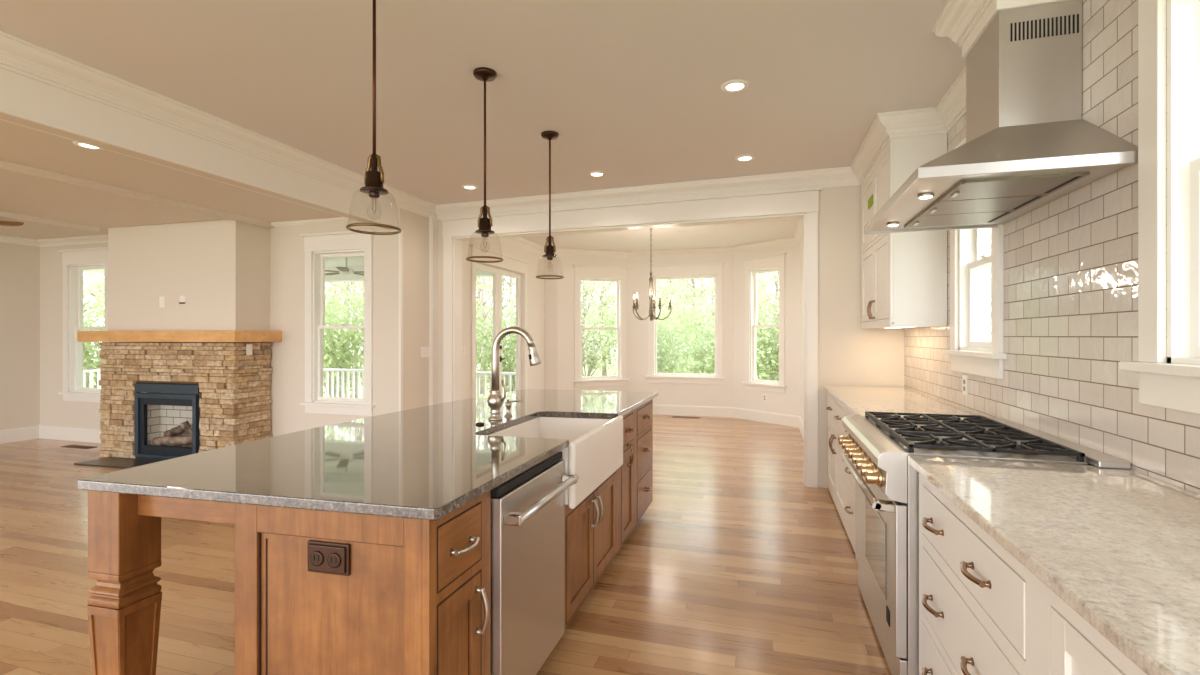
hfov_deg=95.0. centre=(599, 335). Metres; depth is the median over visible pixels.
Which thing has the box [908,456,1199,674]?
countertop
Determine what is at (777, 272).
bare tree
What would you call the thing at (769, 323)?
leafy tree
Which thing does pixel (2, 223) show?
ceiling fan
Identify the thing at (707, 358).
shrub
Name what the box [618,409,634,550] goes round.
base cabinet
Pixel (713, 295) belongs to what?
leafy tree
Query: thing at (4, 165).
trim
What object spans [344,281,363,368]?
bare tree
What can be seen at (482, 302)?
bare tree
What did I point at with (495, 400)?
faucet
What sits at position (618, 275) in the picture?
window
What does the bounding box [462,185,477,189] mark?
recessed light
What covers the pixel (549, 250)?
socket
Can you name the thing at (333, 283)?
bare tree
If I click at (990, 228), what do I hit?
leafy tree
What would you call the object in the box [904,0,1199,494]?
wall
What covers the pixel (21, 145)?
ceiling
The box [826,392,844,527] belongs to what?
base cabinet
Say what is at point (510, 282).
bare tree
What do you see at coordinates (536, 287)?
wall
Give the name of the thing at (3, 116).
trim
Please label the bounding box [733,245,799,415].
wall
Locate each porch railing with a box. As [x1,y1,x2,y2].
[83,369,100,387]
[323,368,515,397]
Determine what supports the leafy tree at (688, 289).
on the ground
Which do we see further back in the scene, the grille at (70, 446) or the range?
the grille at (70, 446)
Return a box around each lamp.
[886,222,899,226]
[917,193,933,198]
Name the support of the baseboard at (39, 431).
attached to the wall at (19, 264)
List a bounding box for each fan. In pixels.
[0,221,23,225]
[325,258,363,275]
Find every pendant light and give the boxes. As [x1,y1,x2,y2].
[346,0,401,234]
[466,67,503,262]
[536,131,563,278]
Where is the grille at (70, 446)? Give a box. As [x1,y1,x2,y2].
[67,445,90,447]
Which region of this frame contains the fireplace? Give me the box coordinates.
[74,331,281,468]
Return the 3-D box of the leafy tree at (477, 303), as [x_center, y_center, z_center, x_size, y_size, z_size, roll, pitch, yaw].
[-6.321,-3.619,28.307,4.198,11.743,4.337,0,0,-26]
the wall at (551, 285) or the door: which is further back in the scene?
the wall at (551, 285)
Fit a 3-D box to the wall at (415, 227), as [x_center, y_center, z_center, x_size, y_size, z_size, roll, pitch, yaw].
[-2.000,-0.055,6.015,0.120,2.800,0.740,0,0,17]
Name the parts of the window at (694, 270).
casing, sill, head casing, fixed sash, casing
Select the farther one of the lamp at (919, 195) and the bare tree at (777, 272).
the bare tree at (777, 272)
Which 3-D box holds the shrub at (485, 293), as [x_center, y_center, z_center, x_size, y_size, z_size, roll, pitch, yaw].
[-7.047,-0.141,33.498,3.236,4.800,4.612,0,0,-5]
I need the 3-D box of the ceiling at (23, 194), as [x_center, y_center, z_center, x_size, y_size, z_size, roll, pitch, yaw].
[-5.667,-1.232,2.603,1.850,0.045,6.940,0,0,17]
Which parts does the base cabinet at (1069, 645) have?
door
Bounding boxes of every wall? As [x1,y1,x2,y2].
[0,242,39,429]
[40,221,389,436]
[108,219,269,330]
[390,208,428,412]
[429,211,544,404]
[438,185,903,487]
[545,256,557,389]
[558,256,626,390]
[627,255,732,406]
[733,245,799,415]
[800,236,803,423]
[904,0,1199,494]
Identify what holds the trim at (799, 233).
attached to the wall at (849, 354)
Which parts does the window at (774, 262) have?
casing, sill, head casing, sash, sash, casing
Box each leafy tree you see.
[83,272,103,360]
[83,272,103,387]
[325,281,362,349]
[325,282,344,350]
[476,276,509,353]
[476,276,515,385]
[504,288,515,345]
[581,280,616,375]
[581,281,616,375]
[586,281,615,363]
[616,279,694,348]
[657,278,706,366]
[657,279,690,372]
[671,278,714,366]
[682,278,713,358]
[696,278,714,370]
[710,271,778,353]
[757,272,778,355]
[757,272,778,358]
[990,228,991,340]
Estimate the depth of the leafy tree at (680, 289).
31.48 m
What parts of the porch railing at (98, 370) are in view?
rail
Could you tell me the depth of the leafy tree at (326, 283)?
34.50 m
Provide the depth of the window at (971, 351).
3.29 m
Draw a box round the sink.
[486,415,622,508]
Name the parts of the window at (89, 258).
casing, sill, head casing, sash, sash, casing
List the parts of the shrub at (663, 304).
stem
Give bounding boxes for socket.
[310,551,323,565]
[327,553,340,567]
[360,154,388,194]
[475,205,494,233]
[542,236,556,257]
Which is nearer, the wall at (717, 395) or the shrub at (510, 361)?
the wall at (717, 395)
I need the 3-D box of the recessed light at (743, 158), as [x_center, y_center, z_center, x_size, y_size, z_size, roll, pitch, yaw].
[1.184,-1.450,4.494,0.160,0.010,0.160,0,0,17]
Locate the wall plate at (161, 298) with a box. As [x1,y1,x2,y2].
[159,296,164,307]
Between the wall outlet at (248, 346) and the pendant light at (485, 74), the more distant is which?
the wall outlet at (248, 346)
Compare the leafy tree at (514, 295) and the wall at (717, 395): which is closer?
the wall at (717, 395)
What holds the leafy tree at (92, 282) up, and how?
on the ground
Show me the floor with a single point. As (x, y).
(734, 565)
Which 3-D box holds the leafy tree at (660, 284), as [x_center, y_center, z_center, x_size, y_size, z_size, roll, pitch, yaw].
[2.328,-2.929,24.352,3.826,10.361,3.704,0,0,6]
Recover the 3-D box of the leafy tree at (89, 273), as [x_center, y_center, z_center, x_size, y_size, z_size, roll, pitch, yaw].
[-20.142,-3.524,21.457,4.266,11.552,4.130,0,0,-12]
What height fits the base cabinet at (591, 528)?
0.615 m
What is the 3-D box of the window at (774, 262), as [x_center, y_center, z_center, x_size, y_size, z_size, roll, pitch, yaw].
[2.597,-0.193,8.594,0.185,2.106,0.800,0,0,-36]
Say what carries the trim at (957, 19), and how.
attached to the wall at (1071, 261)
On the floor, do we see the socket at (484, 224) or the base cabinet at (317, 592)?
the base cabinet at (317, 592)
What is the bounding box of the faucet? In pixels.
[487,327,540,420]
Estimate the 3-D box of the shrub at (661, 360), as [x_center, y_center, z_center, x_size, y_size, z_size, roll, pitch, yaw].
[1.629,0.231,16.821,3.893,4.052,2.732,0,0,-10]
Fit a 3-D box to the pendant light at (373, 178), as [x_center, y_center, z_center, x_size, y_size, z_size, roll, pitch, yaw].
[-0.894,-0.936,2.177,0.204,1.037,0.204,0,0,17]
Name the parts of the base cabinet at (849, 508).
handle, drawer, drawer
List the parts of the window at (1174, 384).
casing, sill, sash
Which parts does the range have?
knob, knob, knob, knob, knob, handle, knob, knob, knob, control panel, oven door, kick panel, burner, burner, trim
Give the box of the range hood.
[864,0,1137,233]
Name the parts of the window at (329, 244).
casing, sill, head casing, sash, sash, casing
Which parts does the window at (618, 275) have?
casing, sash, sash, head casing, sill, casing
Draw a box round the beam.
[0,68,399,225]
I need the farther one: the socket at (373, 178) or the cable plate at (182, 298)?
the cable plate at (182, 298)
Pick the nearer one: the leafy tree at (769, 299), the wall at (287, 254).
the wall at (287, 254)
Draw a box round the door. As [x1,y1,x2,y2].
[470,245,529,397]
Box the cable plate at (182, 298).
[179,295,184,303]
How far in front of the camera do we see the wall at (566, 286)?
9.22 m
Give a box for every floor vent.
[61,445,95,448]
[672,416,699,417]
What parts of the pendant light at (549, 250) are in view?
rod, yoke arm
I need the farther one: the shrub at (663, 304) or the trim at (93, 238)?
the shrub at (663, 304)
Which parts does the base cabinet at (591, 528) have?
door, handle, handle, door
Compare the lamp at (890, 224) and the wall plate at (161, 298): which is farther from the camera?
the wall plate at (161, 298)
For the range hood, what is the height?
0.723 m
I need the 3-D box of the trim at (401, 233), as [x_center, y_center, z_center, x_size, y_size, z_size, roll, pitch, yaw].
[-2.046,0.126,5.652,0.024,2.439,0.042,0,0,17]
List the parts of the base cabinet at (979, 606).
handle, handle, handle, drawer, handle, drawer, handle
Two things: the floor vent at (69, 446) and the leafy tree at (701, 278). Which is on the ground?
the leafy tree at (701, 278)
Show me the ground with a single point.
(610, 372)
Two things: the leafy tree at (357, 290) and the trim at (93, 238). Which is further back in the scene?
the leafy tree at (357, 290)
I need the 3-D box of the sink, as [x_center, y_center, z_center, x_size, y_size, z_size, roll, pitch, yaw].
[-0.234,0.580,2.730,0.508,0.280,0.855,0,0,17]
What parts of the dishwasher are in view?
handle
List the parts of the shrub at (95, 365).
stem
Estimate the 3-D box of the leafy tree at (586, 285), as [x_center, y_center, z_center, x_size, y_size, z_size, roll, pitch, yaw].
[-0.643,-2.600,21.657,3.469,9.702,3.583,0,0,14]
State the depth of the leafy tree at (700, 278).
37.77 m
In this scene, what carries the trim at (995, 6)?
attached to the wall at (1071, 261)
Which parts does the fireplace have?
frame, insert frame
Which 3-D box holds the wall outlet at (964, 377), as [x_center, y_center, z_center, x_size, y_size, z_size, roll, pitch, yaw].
[2.149,0.290,3.240,0.009,0.120,0.075,0,0,17]
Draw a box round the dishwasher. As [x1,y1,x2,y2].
[491,451,578,674]
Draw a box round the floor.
[0,414,890,674]
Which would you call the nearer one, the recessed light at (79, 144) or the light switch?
the recessed light at (79, 144)
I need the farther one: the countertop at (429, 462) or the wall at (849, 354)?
the wall at (849, 354)
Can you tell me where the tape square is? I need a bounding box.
[868,194,872,208]
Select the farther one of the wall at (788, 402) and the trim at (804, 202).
the wall at (788, 402)
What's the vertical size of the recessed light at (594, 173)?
0.010 m
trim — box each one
[0,0,992,219]
[0,106,398,229]
[0,113,391,228]
[0,160,273,231]
[0,217,355,246]
[399,229,402,410]
[440,187,822,487]
[499,219,803,258]
[962,0,1071,57]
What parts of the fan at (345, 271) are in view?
blade, blade, motor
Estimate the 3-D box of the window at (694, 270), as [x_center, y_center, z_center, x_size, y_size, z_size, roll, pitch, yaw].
[1.444,-0.208,9.346,1.320,2.016,0.185,0,0,17]
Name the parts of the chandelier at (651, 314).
arm, stem, chain, arm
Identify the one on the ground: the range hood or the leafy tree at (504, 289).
the leafy tree at (504, 289)
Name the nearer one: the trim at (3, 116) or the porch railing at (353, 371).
the trim at (3, 116)
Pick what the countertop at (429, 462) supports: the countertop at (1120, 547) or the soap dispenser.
the soap dispenser
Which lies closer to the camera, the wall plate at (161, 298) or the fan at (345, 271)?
the wall plate at (161, 298)
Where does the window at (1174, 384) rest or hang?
in the wall at (1071, 261)
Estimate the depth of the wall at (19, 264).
7.04 m
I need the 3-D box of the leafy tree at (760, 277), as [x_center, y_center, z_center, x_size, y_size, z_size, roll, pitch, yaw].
[6.187,-2.731,22.228,3.680,9.964,3.562,0,0,-44]
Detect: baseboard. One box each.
[0,425,100,443]
[653,404,803,439]
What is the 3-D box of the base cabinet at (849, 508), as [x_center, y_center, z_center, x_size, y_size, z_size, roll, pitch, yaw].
[1.820,0.903,3.263,0.643,0.884,0.865,0,0,17]
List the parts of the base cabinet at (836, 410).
drawer, door, handle, drawer, door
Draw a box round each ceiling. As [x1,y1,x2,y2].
[0,0,965,251]
[0,120,341,239]
[0,169,226,228]
[83,256,502,281]
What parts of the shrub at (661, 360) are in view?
stem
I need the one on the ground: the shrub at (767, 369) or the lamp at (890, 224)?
the shrub at (767, 369)
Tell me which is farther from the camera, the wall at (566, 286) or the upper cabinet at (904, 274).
the wall at (566, 286)
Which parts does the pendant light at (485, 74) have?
yoke arm, rod, yoke arm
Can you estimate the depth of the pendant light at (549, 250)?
3.95 m
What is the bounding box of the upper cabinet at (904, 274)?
[861,133,946,328]
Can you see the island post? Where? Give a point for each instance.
(124, 607)
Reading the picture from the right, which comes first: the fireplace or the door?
the door
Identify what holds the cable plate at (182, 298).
attached to the wall at (221, 267)
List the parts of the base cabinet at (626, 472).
door, drawer, handle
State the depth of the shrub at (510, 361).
13.95 m
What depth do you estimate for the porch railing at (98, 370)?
9.79 m
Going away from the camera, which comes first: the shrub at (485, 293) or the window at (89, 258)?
the window at (89, 258)
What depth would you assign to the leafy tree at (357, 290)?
27.81 m
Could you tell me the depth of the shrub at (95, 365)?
14.63 m
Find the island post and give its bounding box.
[87,490,234,674]
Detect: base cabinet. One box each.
[235,491,490,674]
[565,469,617,628]
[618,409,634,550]
[635,399,652,525]
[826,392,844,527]
[844,407,854,551]
[919,473,1039,674]
[1040,580,1146,674]
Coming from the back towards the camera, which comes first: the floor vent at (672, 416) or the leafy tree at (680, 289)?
the leafy tree at (680, 289)
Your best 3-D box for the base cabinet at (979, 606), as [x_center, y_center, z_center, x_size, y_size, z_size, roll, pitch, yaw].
[1.280,0.903,1.457,0.643,0.884,0.905,0,0,17]
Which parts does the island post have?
shaft moulding, shaft moulding, apron rail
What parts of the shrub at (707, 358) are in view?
stem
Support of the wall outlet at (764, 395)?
attached to the wall at (788, 402)
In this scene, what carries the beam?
attached to the ceiling at (631, 91)
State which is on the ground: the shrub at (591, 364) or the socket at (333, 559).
the shrub at (591, 364)
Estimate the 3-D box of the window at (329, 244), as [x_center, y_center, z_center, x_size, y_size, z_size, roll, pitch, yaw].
[-2.780,-0.135,5.912,0.925,1.939,0.185,0,0,17]
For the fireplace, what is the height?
1.400 m
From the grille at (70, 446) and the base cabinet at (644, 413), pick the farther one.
the grille at (70, 446)
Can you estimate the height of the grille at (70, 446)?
0.004 m
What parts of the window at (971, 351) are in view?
casing, sill, sash, sash, casing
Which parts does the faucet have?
lever, spout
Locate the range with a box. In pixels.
[838,411,1130,674]
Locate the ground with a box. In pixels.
[91,351,776,397]
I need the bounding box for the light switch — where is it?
[421,347,428,356]
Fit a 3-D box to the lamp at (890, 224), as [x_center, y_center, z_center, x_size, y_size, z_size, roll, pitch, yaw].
[1.439,-0.548,2.701,0.058,0.012,0.058,0,0,17]
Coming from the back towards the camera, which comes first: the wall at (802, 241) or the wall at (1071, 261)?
the wall at (802, 241)
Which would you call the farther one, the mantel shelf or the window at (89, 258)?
the window at (89, 258)
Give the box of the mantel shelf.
[77,331,281,341]
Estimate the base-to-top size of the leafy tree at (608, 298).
11.527 m
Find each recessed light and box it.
[72,141,103,149]
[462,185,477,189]
[588,171,605,176]
[721,80,748,92]
[735,155,754,161]
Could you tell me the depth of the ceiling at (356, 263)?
9.11 m
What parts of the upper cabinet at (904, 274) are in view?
door, door, handle, handle, frame, door, door, light rail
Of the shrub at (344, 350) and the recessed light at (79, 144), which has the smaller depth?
the recessed light at (79, 144)
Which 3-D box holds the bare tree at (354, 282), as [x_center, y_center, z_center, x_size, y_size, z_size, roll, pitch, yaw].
[-8.328,-2.990,18.934,3.097,10.480,3.024,0,0,-9]
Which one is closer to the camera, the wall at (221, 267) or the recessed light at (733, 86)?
the recessed light at (733, 86)
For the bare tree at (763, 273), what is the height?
10.960 m
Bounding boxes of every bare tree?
[325,281,359,374]
[328,281,363,397]
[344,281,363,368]
[476,277,505,393]
[479,276,515,386]
[757,273,778,370]
[759,271,778,377]
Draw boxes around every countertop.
[78,389,657,519]
[824,385,984,419]
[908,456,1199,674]
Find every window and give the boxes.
[58,247,107,402]
[300,229,374,415]
[573,265,628,386]
[646,262,724,383]
[742,253,786,392]
[943,137,1005,378]
[1119,0,1199,413]
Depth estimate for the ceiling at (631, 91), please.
3.11 m
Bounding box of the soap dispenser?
[504,399,522,416]
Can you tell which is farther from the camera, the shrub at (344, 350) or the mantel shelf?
the shrub at (344, 350)
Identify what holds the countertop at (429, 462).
on the island post
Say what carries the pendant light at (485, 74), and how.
hanging from the ceiling at (631, 91)
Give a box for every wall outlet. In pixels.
[246,344,251,354]
[763,394,766,401]
[962,375,967,395]
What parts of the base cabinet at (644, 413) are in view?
drawer, drawer, drawer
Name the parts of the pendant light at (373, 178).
yoke arm, rod, yoke arm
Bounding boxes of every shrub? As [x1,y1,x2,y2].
[83,275,103,387]
[323,281,363,397]
[476,277,515,392]
[476,293,492,371]
[583,290,616,375]
[587,279,704,374]
[657,279,773,378]
[657,292,712,372]
[756,278,778,380]
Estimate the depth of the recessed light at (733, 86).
3.19 m
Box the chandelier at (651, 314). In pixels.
[632,228,671,320]
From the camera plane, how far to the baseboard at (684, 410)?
9.07 m
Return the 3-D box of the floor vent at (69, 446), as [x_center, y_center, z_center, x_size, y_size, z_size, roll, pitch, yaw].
[-6.314,1.343,6.669,0.440,0.005,0.120,0,0,17]
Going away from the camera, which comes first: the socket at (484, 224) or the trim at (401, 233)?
the socket at (484, 224)
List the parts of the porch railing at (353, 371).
rail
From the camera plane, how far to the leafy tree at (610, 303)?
43.69 m
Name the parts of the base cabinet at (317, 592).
panel, socket plate, frame, drawer, door, handle, handle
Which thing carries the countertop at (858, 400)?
on the base cabinet at (836, 410)
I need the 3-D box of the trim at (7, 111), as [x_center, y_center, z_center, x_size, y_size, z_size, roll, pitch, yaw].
[-3.172,-1.107,2.097,0.144,0.026,7.400,0,0,17]
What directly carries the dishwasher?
on the floor
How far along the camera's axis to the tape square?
4.31 m
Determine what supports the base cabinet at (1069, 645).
on the floor
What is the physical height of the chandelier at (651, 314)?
1.254 m
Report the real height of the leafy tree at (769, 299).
9.447 m

